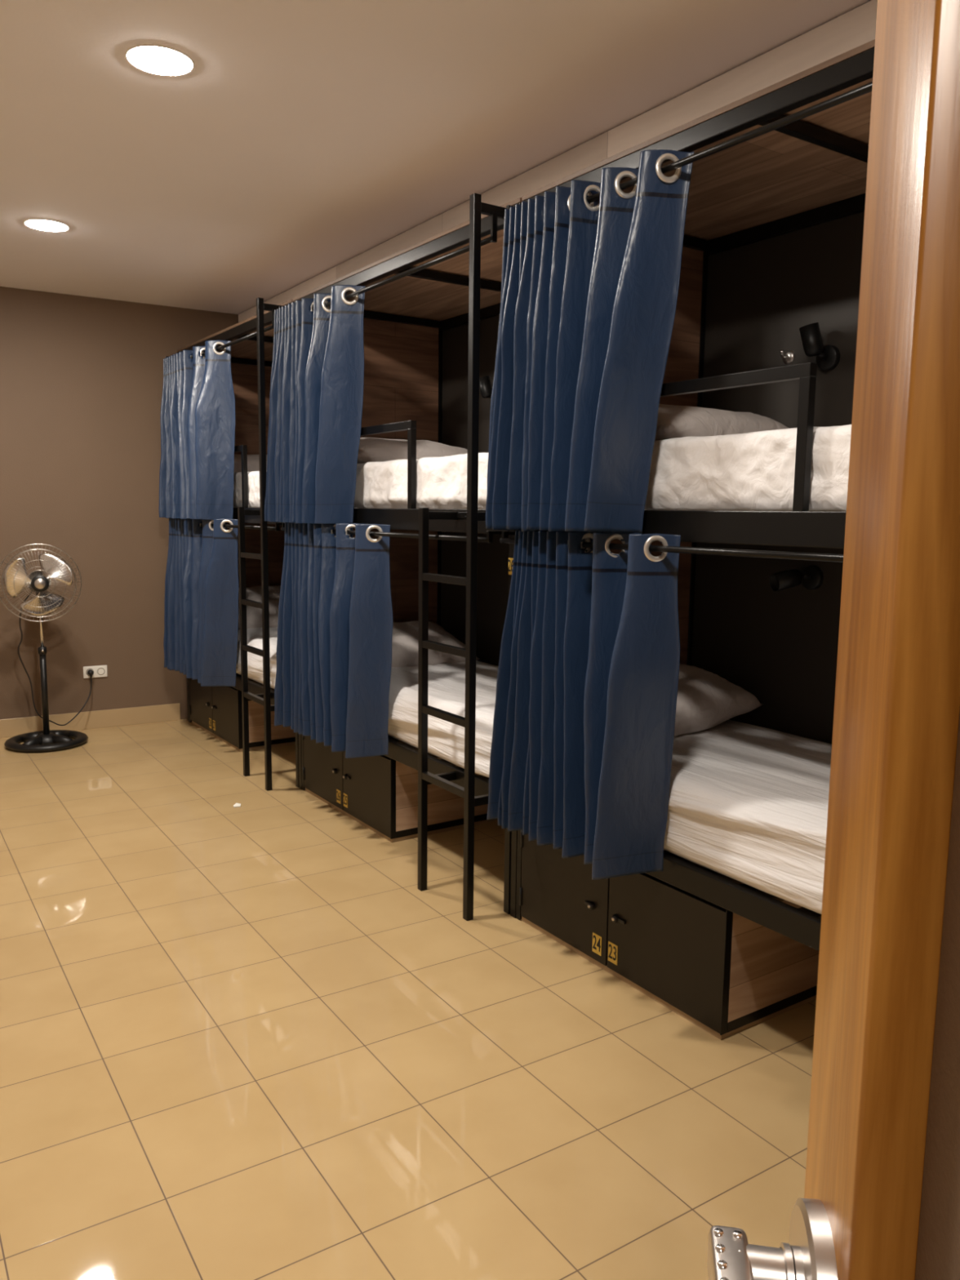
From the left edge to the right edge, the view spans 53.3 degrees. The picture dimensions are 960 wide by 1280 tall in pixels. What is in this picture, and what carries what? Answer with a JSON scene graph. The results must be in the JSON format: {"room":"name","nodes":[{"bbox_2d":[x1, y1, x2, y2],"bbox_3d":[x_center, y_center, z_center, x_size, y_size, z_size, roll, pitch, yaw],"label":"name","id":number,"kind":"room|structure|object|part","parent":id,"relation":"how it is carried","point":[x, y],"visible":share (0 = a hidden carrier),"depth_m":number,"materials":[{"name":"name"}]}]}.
{"room":"dormitory","nodes":[
{"label":"dormitory","id":0,"kind":"room"},
{"bbox_2d":[0,286,238,719],"bbox_3d":[-3.000,-0.828,6.484,4.400,2.960,0.080,-4,9,-31],"label":"wall","id":1,"kind":"structure","parent":0,"point":[82,377],"depth_m":6.60,"materials":[{"name":"beige paint"}]},
{"bbox_2d":[0,702,180,737],"bbox_3d":[-3.463,0.615,6.349,2.900,0.125,0.012,-4,9,-31],"label":"baseboard","id":2,"kind":"structure","parent":1,"relation":"attached to","point":[9,727],"depth_m":6.78,"materials":[{"name":"tile"}]},
{"bbox_2d":[83,665,107,678],"bbox_3d":[-2.713,0.224,6.753,0.160,0.084,0.013,-4,9,-31],"label":"wall socket","id":3,"kind":"object","parent":1,"relation":"attached to","point":[100,671],"visible":1,"depth_m":6.75,"materials":[{"name":"white plastic"}]},
{"bbox_2d":[238,0,877,322],"bbox_3d":[0.497,-1.809,4.093,0.620,0.296,7.345,-4,9,-33],"label":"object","id":4,"kind":"structure","parent":1,"relation":"attached to","point":[855,28],"depth_m":3.31,"materials":[{"name":"laminate"}]},
{"bbox_2d":[0,719,816,1279],"bbox_3d":[-1.007,1.220,2.714,5.300,0.060,9.300,-4,9,-33],"label":"floor","id":5,"kind":"structure","parent":0,"point":[246,1042],"depth_m":2.70,"materials":[{"name":"tile"}]},
{"bbox_2d":[0,543,93,752],"bbox_3d":[-2.841,0.025,6.303,0.588,1.319,0.613,-3,9,-27],"label":"pedestal fan","id":6,"kind":"object","parent":5,"relation":"on","point":[15,578],"visible":1,"depth_m":6.16,"materials":[{"name":"black plastic"}]},
{"bbox_3d":[-2.934,-0.396,6.080,0.170,0.255,0.052,-3,9,-27],"label":"blade","id":7,"kind":"part","parent":6,"relation":"part of","materials":[{"name":"silver metal"}]},
{"bbox_3d":[-2.875,-0.371,6.237,0.144,0.162,0.160,-3,9,-27],"label":"motor","id":8,"kind":"part","parent":6,"relation":"part of","materials":[{"name":"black metal"}]},
{"bbox_3d":[-2.816,-0.247,6.162,0.045,0.174,0.265,8,11,44],"label":"blade","id":9,"kind":"part","parent":6,"relation":"part of","materials":[{"name":"silver metal"}]},
{"bbox_3d":[-2.847,0.108,6.466,0.093,0.953,0.506,7,10,39],"label":"power cord","id":10,"kind":"part","parent":6,"relation":"part of","materials":[{"name":"black rubber"}]},
{"bbox_3d":[-2.735,-0.456,6.175,0.192,0.211,0.052,-3,9,-27],"label":"blade","id":11,"kind":"part","parent":6,"relation":"part of","materials":[{"name":"silver metal"}]},
{"bbox_2d":[165,298,298,787],"bbox_3d":[-1.230,-0.625,6.276,1.015,2.653,2.020,-4,9,-34],"label":"bunk bed","id":12,"kind":"object","parent":5,"relation":"on","point":[242,335],"visible":0.16,"depth_m":6.96,"materials":[{"name":"black metal"}]},
{"bbox_3d":[-2.113,-0.706,6.873,0.034,2.636,0.034,-4,9,-34],"label":"post","id":13,"kind":"part","parent":12,"relation":"part of","materials":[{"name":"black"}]},
{"bbox_2d":[159,340,235,519],"bbox_3d":[-1.852,-1.315,6.152,0.233,1.073,0.971,-4,9,-34],"label":"curtain","id":14,"kind":"object","parent":12,"relation":"hanging from","point":[197,421],"visible":0.99,"depth_m":5.87,"materials":[{"name":"blue fabric"}]},
{"bbox_2d":[163,518,239,686],"bbox_3d":[-1.843,-0.274,6.268,0.250,1.044,1.030,-4,9,-34],"label":"curtain","id":15,"kind":"object","parent":12,"relation":"hanging from","point":[201,600],"visible":0.94,"depth_m":6.03,"materials":[{"name":"blue fabric"}]},
{"bbox_3d":[-1.630,-1.764,5.843,0.018,0.018,1.960,-4,9,-34],"label":"curtain rod","id":16,"kind":"part","parent":12,"relation":"part of","materials":[{"name":"black metal"}]},
{"bbox_3d":[-1.544,-1.872,5.887,0.035,0.052,1.952,-4,9,-34],"label":"rail","id":17,"kind":"part","parent":12,"relation":"part of","materials":[{"name":"black metal"}]},
{"bbox_3d":[-1.176,-1.935,6.128,0.920,0.016,2.018,-4,9,-34],"label":"canopy panel","id":18,"kind":"part","parent":12,"relation":"part of","materials":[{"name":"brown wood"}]},
{"bbox_3d":[-1.642,-0.715,5.983,0.018,0.018,1.960,-4,9,-34],"label":"curtain rod","id":19,"kind":"part","parent":12,"relation":"part of","materials":[{"name":"black metal"}]},
{"bbox_3d":[-1.761,-1.061,6.299,0.028,0.375,1.221,-4,9,-34],"label":"guard rail","id":20,"kind":"part","parent":12,"relation":"part of","materials":[{"name":"black metal"}]},
{"bbox_2d":[233,471,260,507],"bbox_3d":[-1.186,-0.968,6.256,0.866,0.232,1.930,-4,9,-34],"label":"mattress","id":21,"kind":"object","parent":12,"relation":"on","point":[253,477],"visible":0.09,"depth_m":5.81,"materials":[{"name":"white fabric"}]},
{"bbox_2d":[234,453,267,472],"bbox_3d":[-1.559,-1.224,6.784,0.760,0.199,0.517,-4,9,-34],"label":"pillow","id":22,"kind":"object","parent":21,"relation":"on","point":[253,462],"visible":0.08,"depth_m":6.52,"materials":[{"name":"grey fabric"}]},
{"bbox_3d":[-1.571,0.269,6.170,0.032,0.078,1.952,-4,9,-34],"label":"bed rail","id":23,"kind":"part","parent":12,"relation":"part of","materials":[{"name":"black metal"}]},
{"bbox_3d":[-1.559,-0.787,6.030,0.032,0.092,1.952,-4,9,-34],"label":"bed rail","id":24,"kind":"part","parent":12,"relation":"part of","materials":[{"name":"black metal"}]},
{"bbox_3d":[-1.742,-0.977,7.086,0.850,2.145,0.024,-4,9,-34],"label":"panel","id":25,"kind":"part","parent":12,"relation":"part of","materials":[{"name":"brown wood"}]},
{"bbox_2d":[235,626,277,688],"bbox_3d":[-1.216,0.080,6.381,0.911,0.264,1.931,-4,9,-34],"label":"mattress","id":26,"kind":"object","parent":12,"relation":"on","point":[255,637],"visible":0.08,"depth_m":5.89,"materials":[{"name":"white fabric"}]},
{"bbox_2d":[238,586,280,629],"bbox_3d":[-1.545,-0.230,6.860,0.740,0.288,0.468,-4,9,-34],"label":"pillow","id":27,"kind":"object","parent":26,"relation":"on","point":[254,615],"visible":0.21,"depth_m":6.71,"materials":[{"name":"grey fabric"}]},
{"bbox_2d":[237,297,284,791],"bbox_3d":[-1.204,-0.498,5.353,0.168,2.645,0.375,-4,9,-34],"label":"ladder","id":28,"kind":"object","parent":12,"relation":"attached to","point":[264,699],"visible":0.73,"depth_m":5.26,"materials":[{"name":"black metal"}]},
{"bbox_3d":[-1.364,0.022,5.527,0.030,1.565,0.030,-4,9,-34],"label":"rail","id":29,"kind":"part","parent":28,"relation":"part of","materials":[{"name":"black metal"}]},
{"bbox_3d":[-1.165,-0.473,5.173,0.030,2.645,0.030,-4,9,-34],"label":"rail","id":30,"kind":"part","parent":28,"relation":"part of","materials":[{"name":"black metal"}]},
{"bbox_3d":[-1.004,-0.476,5.242,0.034,2.636,0.034,-4,9,-34],"label":"post","id":31,"kind":"part","parent":12,"relation":"part of","materials":[{"name":"black metal"}]},
{"bbox_2d":[233,803,240,807],"bbox_3d":[-1.277,0.869,5.041,0.041,0.015,0.028,-3,8,-26],"label":"paper scrap","id":32,"kind":"object","parent":5,"relation":"on","point":[236,805],"visible":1,"depth_m":5.04,"materials":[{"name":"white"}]},
{"bbox_2d":[188,678,295,751],"bbox_3d":[-1.516,0.436,6.789,0.815,0.408,1.031,-4,9,-34],"label":"storage cabinet","id":33,"kind":"object","parent":5,"relation":"on","point":[216,710],"visible":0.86,"depth_m":6.34,"materials":[{"name":"black wood"}]},
{"bbox_3d":[-1.967,0.425,6.777,0.018,0.378,0.488,-4,9,-34],"label":"door","id":34,"kind":"part","parent":33,"relation":"part of","materials":[{"name":"black wood"}]},
{"bbox_3d":[-1.867,0.576,6.626,0.002,0.068,0.045,-4,9,-34],"label":"number plate","id":35,"kind":"part","parent":33,"relation":"part of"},
{"bbox_3d":[-1.821,0.585,6.559,0.002,0.068,0.045,-4,9,-34],"label":"number plate","id":36,"kind":"part","parent":33,"relation":"part of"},
{"bbox_3d":[-1.687,0.483,6.365,0.018,0.378,0.505,-4,9,-34],"label":"door","id":37,"kind":"part","parent":33,"relation":"part of","materials":[{"name":"black wood"}]},
{"bbox_3d":[-1.211,0.468,6.377,0.768,0.356,0.004,-4,9,-34],"label":"panel","id":38,"kind":"part","parent":33,"relation":"part of","materials":[{"name":"brown wood"}]},
{"bbox_2d":[301,734,497,842],"bbox_3d":[-0.382,0.671,5.122,0.815,0.408,1.031,-4,9,-34],"label":"storage cabinet","id":39,"kind":"object","parent":5,"relation":"on","point":[380,793],"visible":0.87,"depth_m":4.67,"materials":[{"name":"black wood"}]},
{"bbox_3d":[-0.833,0.660,5.110,0.018,0.378,0.488,-4,9,-34],"label":"door","id":40,"kind":"part","parent":39,"relation":"part of","materials":[{"name":"black wood"}]},
{"bbox_3d":[-0.733,0.811,4.958,0.002,0.068,0.045,-4,9,-34],"label":"number plate","id":41,"kind":"part","parent":39,"relation":"part of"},
{"bbox_3d":[-0.687,0.820,4.892,0.002,0.068,0.045,-4,9,-34],"label":"number plate","id":42,"kind":"part","parent":39,"relation":"part of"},
{"bbox_3d":[-0.552,0.718,4.697,0.018,0.378,0.505,-4,9,-34],"label":"door","id":43,"kind":"part","parent":39,"relation":"part of","materials":[{"name":"black wood"}]},
{"bbox_3d":[-0.077,0.703,4.709,0.768,0.356,0.004,-4,9,-34],"label":"panel","id":44,"kind":"part","parent":39,"relation":"part of","materials":[{"name":"brown wood"}]},
{"bbox_2d":[278,197,522,914],"bbox_3d":[-0.096,-0.390,4.608,1.015,2.653,2.020,-4,9,-34],"label":"bunk bed","id":45,"kind":"object","parent":5,"relation":"on","point":[415,316],"visible":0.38,"depth_m":5.27,"materials":[{"name":"black metal"}]},
{"bbox_3d":[-0.979,-0.471,5.205,0.034,2.636,0.034,-4,9,-34],"label":"post","id":46,"kind":"part","parent":45,"relation":"part of","materials":[{"name":"black metal"}]},
{"bbox_2d":[264,284,365,524],"bbox_3d":[-0.824,-1.105,4.657,0.229,1.071,0.823,-4,9,-34],"label":"curtain","id":47,"kind":"object","parent":45,"relation":"hanging from","point":[316,400],"visible":0.99,"depth_m":4.51,"materials":[{"name":"blue fabric"}]},
{"bbox_2d":[274,522,393,758],"bbox_3d":[-0.733,-0.035,4.638,0.234,1.062,0.918,-4,9,-34],"label":"curtain","id":48,"kind":"object","parent":45,"relation":"hanging from","point":[334,641],"visible":0.96,"depth_m":4.44,"materials":[{"name":"blue fabric"}]},
{"bbox_3d":[-0.508,-0.480,4.315,0.018,0.018,1.960,-4,9,-34],"label":"curtain rod","id":49,"kind":"part","parent":45,"relation":"part of","materials":[{"name":"black"}]},
{"bbox_3d":[-0.627,-0.826,4.631,0.028,0.375,1.221,-4,9,-34],"label":"guard rail","id":50,"kind":"part","parent":45,"relation":"part of","materials":[{"name":"black metal"}]},
{"bbox_3d":[-0.608,-0.742,5.419,0.850,2.145,0.024,-4,9,-34],"label":"panel","id":51,"kind":"part","parent":45,"relation":"part of","materials":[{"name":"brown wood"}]},
{"bbox_3d":[-0.410,-1.637,4.219,0.035,0.052,1.952,-4,9,-34],"label":"rail","id":52,"kind":"part","parent":45,"relation":"part of","materials":[{"name":"black metal"}]},
{"bbox_3d":[-0.496,-1.529,4.176,0.018,0.018,1.960,-4,9,-34],"label":"curtain rod","id":53,"kind":"part","parent":45,"relation":"part of","materials":[{"name":"black metal"}]},
{"bbox_3d":[-0.042,-1.700,4.461,0.920,0.016,2.018,-4,9,-34],"label":"canopy panel","id":54,"kind":"part","parent":45,"relation":"part of","materials":[{"name":"brown wood"}]},
{"bbox_2d":[353,452,488,509],"bbox_3d":[-0.058,-0.733,4.585,0.879,0.232,1.934,-4,9,-34],"label":"mattress","id":55,"kind":"object","parent":45,"relation":"on","point":[441,482],"visible":0.22,"depth_m":4.10,"materials":[{"name":"white fabric"}]},
{"bbox_2d":[357,436,467,463],"bbox_3d":[-0.428,-0.989,5.138,0.760,0.203,0.517,-4,9,-32],"label":"pillow","id":56,"kind":"object","parent":55,"relation":"on","point":[371,449],"visible":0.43,"depth_m":4.89,"materials":[{"name":"grey fabric"}]},
{"bbox_3d":[-0.424,-0.552,4.362,0.032,0.092,1.952,-4,9,-34],"label":"bed rail","id":57,"kind":"part","parent":45,"relation":"part of","materials":[{"name":"black metal"}]},
{"bbox_3d":[-0.437,0.503,4.503,0.032,0.078,1.952,-4,9,-34],"label":"bed rail","id":58,"kind":"part","parent":45,"relation":"part of","materials":[{"name":"black metal"}]},
{"bbox_3d":[-0.244,-0.528,5.697,0.034,2.636,0.034,-4,9,-34],"label":"post","id":59,"kind":"part","parent":45,"relation":"part of","materials":[{"name":"black metal"}]},
{"bbox_2d":[387,660,498,777],"bbox_3d":[-0.084,0.314,4.713,0.915,0.265,1.935,-4,9,-34],"label":"mattress","id":60,"kind":"object","parent":45,"relation":"on","point":[446,682],"visible":0.27,"depth_m":4.27,"materials":[{"name":"white fabric"}]},
{"bbox_2d":[391,620,479,667],"bbox_3d":[-0.445,0.031,5.246,0.740,0.236,0.504,-4,9,-31],"label":"pillow","id":61,"kind":"object","parent":60,"relation":"on","point":[405,639],"visible":0.43,"depth_m":5.14,"materials":[{"name":"grey fabric"}]},
{"bbox_2d":[417,192,506,920],"bbox_3d":[-0.070,-0.263,3.685,0.168,2.645,0.375,-4,9,-34],"label":"ladder","id":62,"kind":"object","parent":45,"relation":"attached to","point":[477,207],"visible":0.89,"depth_m":3.60,"materials":[{"name":"black metal"}]},
{"bbox_3d":[-0.230,0.257,3.860,0.030,1.565,0.030,-4,9,-34],"label":"rail","id":63,"kind":"part","parent":62,"relation":"part of","materials":[{"name":"black metal"}]},
{"bbox_3d":[-0.065,-0.495,3.798,0.004,0.024,0.088,-4,9,-34],"label":"mounting plate","id":64,"kind":"part","parent":62,"relation":"part of","materials":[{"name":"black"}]},
{"bbox_3d":[-0.030,-0.238,3.506,0.030,2.645,0.030,-4,9,-34],"label":"rail","id":65,"kind":"part","parent":62,"relation":"part of","materials":[{"name":"black metal"}]},
{"bbox_3d":[0.325,-1.694,4.711,0.034,0.052,1.952,-4,9,-34],"label":"rail","id":66,"kind":"part","parent":45,"relation":"part of","materials":[{"name":"black metal"}]},
{"bbox_3d":[0.321,-0.636,4.858,0.010,2.084,1.952,-4,9,-34],"label":"panel","id":67,"kind":"part","parent":45,"relation":"part of","materials":[{"name":"black wood"}]},
{"bbox_2d":[479,375,492,398],"bbox_3d":[0.050,-1.315,5.068,0.121,0.160,0.106,-4,9,-34],"label":"reading lamp","id":68,"kind":"object","parent":45,"relation":"attached to","point":[485,386],"visible":0.63,"depth_m":5.04,"materials":[{"name":"black plastic"}]},
{"bbox_3d":[0.115,-0.274,3.561,0.002,0.062,0.037,-4,9,-34],"label":"number plate","id":69,"kind":"part","parent":45,"relation":"part of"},
{"bbox_3d":[0.131,-0.241,3.574,0.034,2.636,0.034,-4,9,-34],"label":"post","id":70,"kind":"part","parent":45,"relation":"part of","materials":[{"name":"black metal"}]},
{"bbox_2d":[515,829,819,1039],"bbox_3d":[0.752,0.906,3.454,0.815,0.408,1.031,-4,9,-34],"label":"storage cabinet","id":71,"kind":"object","parent":5,"relation":"on","point":[726,973],"visible":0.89,"depth_m":3.02,"materials":[{"name":"black wood"}]},
{"bbox_3d":[0.301,0.895,3.442,0.018,0.378,0.488,-4,9,-34],"label":"door","id":72,"kind":"part","parent":71,"relation":"part of","materials":[{"name":"black wood"}]},
{"bbox_3d":[0.402,1.046,3.291,0.002,0.068,0.045,-4,9,-34],"label":"number plate","id":73,"kind":"part","parent":71,"relation":"part of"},
{"bbox_3d":[0.447,1.055,3.224,0.002,0.068,0.045,-4,9,-34],"label":"number plate","id":74,"kind":"part","parent":71,"relation":"part of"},
{"bbox_3d":[0.582,0.953,3.030,0.018,0.378,0.505,-4,9,-34],"label":"door","id":75,"kind":"part","parent":71,"relation":"part of","materials":[{"name":"black wood"}]},
{"bbox_3d":[1.057,0.938,3.042,0.768,0.356,0.004,-4,9,-34],"label":"panel","id":76,"kind":"part","parent":71,"relation":"part of","materials":[{"name":"brown wood"}]},
{"bbox_2d":[499,39,875,951],"bbox_3d":[1.038,-0.155,2.941,1.015,2.653,2.020,-4,9,-34],"label":"bunk bed","id":77,"kind":"object","parent":5,"relation":"on","point":[772,246],"visible":0.41,"depth_m":3.43,"materials":[{"name":"black"}]},
{"bbox_3d":[0.155,-0.236,3.538,0.034,2.636,0.034,-4,9,-34],"label":"post","id":78,"kind":"part","parent":77,"relation":"part of","materials":[{"name":"black metal"}]},
{"bbox_2d":[486,529,680,879],"bbox_3d":[0.286,0.171,3.124,0.240,1.047,0.756,-4,9,-34],"label":"curtain","id":79,"kind":"object","parent":77,"relation":"hanging from","point":[587,683],"visible":0.98,"depth_m":2.99,"materials":[{"name":"blue fabric"}]},
{"bbox_2d":[485,149,694,533],"bbox_3d":[0.294,-0.874,3.005,0.225,1.068,0.784,-4,9,-34],"label":"curtain","id":80,"kind":"object","parent":77,"relation":"hanging from","point":[589,291],"visible":0.99,"depth_m":2.92,"materials":[{"name":"blue fabric"}]},
{"bbox_3d":[0.526,-0.507,3.751,0.850,2.145,0.024,-4,9,-34],"label":"panel","id":81,"kind":"part","parent":77,"relation":"part of","materials":[{"name":"brown wood"}]},
{"bbox_3d":[0.626,-0.245,2.648,0.018,0.018,1.960,-4,9,-34],"label":"curtain rod","id":82,"kind":"part","parent":77,"relation":"part of","materials":[{"name":"black metal"}]},
{"bbox_3d":[0.890,-0.293,4.030,0.034,2.636,0.034,-4,9,-34],"label":"post","id":83,"kind":"part","parent":77,"relation":"part of","materials":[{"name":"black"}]},
{"bbox_3d":[1.093,-1.465,2.793,0.920,0.016,2.018,-4,9,-34],"label":"canopy panel","id":84,"kind":"part","parent":77,"relation":"part of","materials":[{"name":"brown wood"}]},
{"bbox_3d":[0.724,-1.402,2.552,0.035,0.052,1.952,-4,9,-34],"label":"rail","id":85,"kind":"part","parent":77,"relation":"part of","materials":[{"name":"black metal"}]},
{"bbox_3d":[0.638,-1.294,2.508,0.018,0.018,1.960,-4,9,-34],"label":"curtain rod","id":86,"kind":"part","parent":77,"relation":"part of","materials":[{"name":"black metal"}]},
{"bbox_3d":[0.698,0.738,2.835,0.032,0.078,1.952,-4,9,-34],"label":"bed rail","id":87,"kind":"part","parent":77,"relation":"part of","materials":[{"name":"black metal"}]},
{"bbox_3d":[0.710,-0.317,2.695,0.032,0.092,1.952,-4,9,-34],"label":"bed rail","id":88,"kind":"part","parent":77,"relation":"part of","materials":[{"name":"black metal"}]},
{"bbox_3d":[0.507,-0.591,2.963,0.028,0.375,1.221,-4,9,-34],"label":"guard rail","id":89,"kind":"part","parent":77,"relation":"part of","materials":[{"name":"black metal"}]},
{"bbox_2d":[663,719,831,914],"bbox_3d":[1.052,0.549,3.046,0.914,0.264,1.934,-4,9,-34],"label":"mattress","id":90,"kind":"object","parent":77,"relation":"on","point":[748,803],"visible":0.41,"depth_m":2.85,"materials":[{"name":"white fabric"}]},
{"bbox_2d":[674,663,763,736],"bbox_3d":[0.669,0.233,3.658,0.764,0.234,0.431,-5,10,-37],"label":"pillow","id":91,"kind":"object","parent":90,"relation":"on","point":[705,700],"visible":0.3,"depth_m":3.60,"materials":[{"name":"grey fabric"}]},
{"bbox_2d":[644,424,851,511],"bbox_3d":[1.082,-0.498,2.921,0.866,0.230,1.930,-4,9,-34],"label":"mattress","id":92,"kind":"object","parent":77,"relation":"on","point":[753,471],"visible":0.32,"depth_m":2.67,"materials":[{"name":"white fabric"}]},
{"bbox_2d":[654,404,789,439],"bbox_3d":[0.720,-0.749,3.433,0.720,0.203,0.537,-5,9,-37],"label":"pillow","id":93,"kind":"object","parent":92,"relation":"on","point":[673,421],"visible":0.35,"depth_m":3.17,"materials":[{"name":"grey fabric"}]},
{"bbox_3d":[1.456,-0.401,3.190,0.010,2.084,1.952,-4,9,-34],"label":"panel","id":94,"kind":"part","parent":77,"relation":"part of","materials":[{"name":"black wood"}]},
{"bbox_3d":[1.460,-1.459,3.044,0.034,0.052,1.952,-4,9,-34],"label":"rail","id":95,"kind":"part","parent":77,"relation":"part of","materials":[{"name":"black metal"}]},
{"bbox_2d":[780,349,794,364],"bbox_3d":[1.128,-1.051,3.551,0.049,0.051,0.051,-4,9,-34],"label":"wall hook","id":96,"kind":"object","parent":77,"relation":"attached to","point":[788,357],"visible":1,"depth_m":3.55,"materials":[{"name":"grey metal"}]},
{"bbox_2d":[768,565,823,591],"bbox_3d":[1.153,-0.225,3.502,0.187,0.094,0.091,-3,8,-23],"label":"reading lamp","id":97,"kind":"object","parent":77,"relation":"attached to","point":[811,577],"visible":1,"depth_m":3.49,"materials":[{"name":"black plastic"}]},
{"bbox_3d":[1.119,-0.218,3.494,0.114,0.082,0.066,-1,8,-15],"label":"lamp shade","id":98,"kind":"part","parent":97,"relation":"part of","materials":[{"name":"black plastic"}]},
{"bbox_2d":[799,322,839,371],"bbox_3d":[1.194,-1.039,3.389,0.121,0.160,0.106,-4,9,-34],"label":"reading lamp","id":99,"kind":"object","parent":77,"relation":"attached to","point":[828,357],"visible":1,"depth_m":3.38,"materials":[{"name":"black plastic"}]},
{"bbox_3d":[1.171,-1.061,3.386,0.086,0.116,0.066,2,8,8],"label":"lamp shade","id":100,"kind":"part","parent":99,"relation":"part of","materials":[{"name":"black plastic"}]},
{"bbox_2d":[0,0,871,314],"bbox_3d":[-0.972,-1.774,2.316,5.300,0.060,9.300,-4,9,-33],"label":"ceiling","id":101,"kind":"structure","parent":0,"point":[302,138],"depth_m":3.42,"materials":[{"name":"paint"}]},
{"bbox_2d":[23,218,69,231],"bbox_3d":[-2.183,-2.087,4.825,0.210,0.008,0.210,-4,9,-33],"label":"recessed light","id":102,"kind":"object","parent":101,"relation":"in","point":[43,224],"visible":1,"depth_m":4.80,"materials":[{"name":"white"}]},
{"bbox_2d":[124,44,194,75],"bbox_3d":[-1.015,-1.836,3.038,0.210,0.008,0.210,-4,9,-33],"label":"recessed light","id":103,"kind":"object","parent":101,"relation":"in","point":[159,60],"visible":1,"depth_m":3.02,"materials":[{"name":"white"}]},
{"bbox_3d":[1.078,0.048,0.256,4.030,2.960,0.080,-4,9,-33],"label":"wall","id":104,"kind":"structure","parent":0,"visible":0},
{"bbox_2d":[706,0,959,1279],"bbox_3d":[0.122,0.494,0.196,0.106,2.052,0.800,2,8,9],"label":"door","id":105,"kind":"structure","parent":104,"relation":"in","point":[881,1201],"depth_m":0.43,"materials":[{"name":"brown wood"}]},
{"bbox_3d":[0.140,0.348,0.463,0.048,0.032,0.143,2,8,9],"label":"handle","id":106,"kind":"part","parent":105,"relation":"part of","materials":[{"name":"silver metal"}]},
{"bbox_3d":[0.155,0.503,0.135,0.012,2.052,0.689,2,8,9],"label":"panel","id":107,"kind":"part","parent":105,"relation":"part of","materials":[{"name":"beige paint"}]}
]}

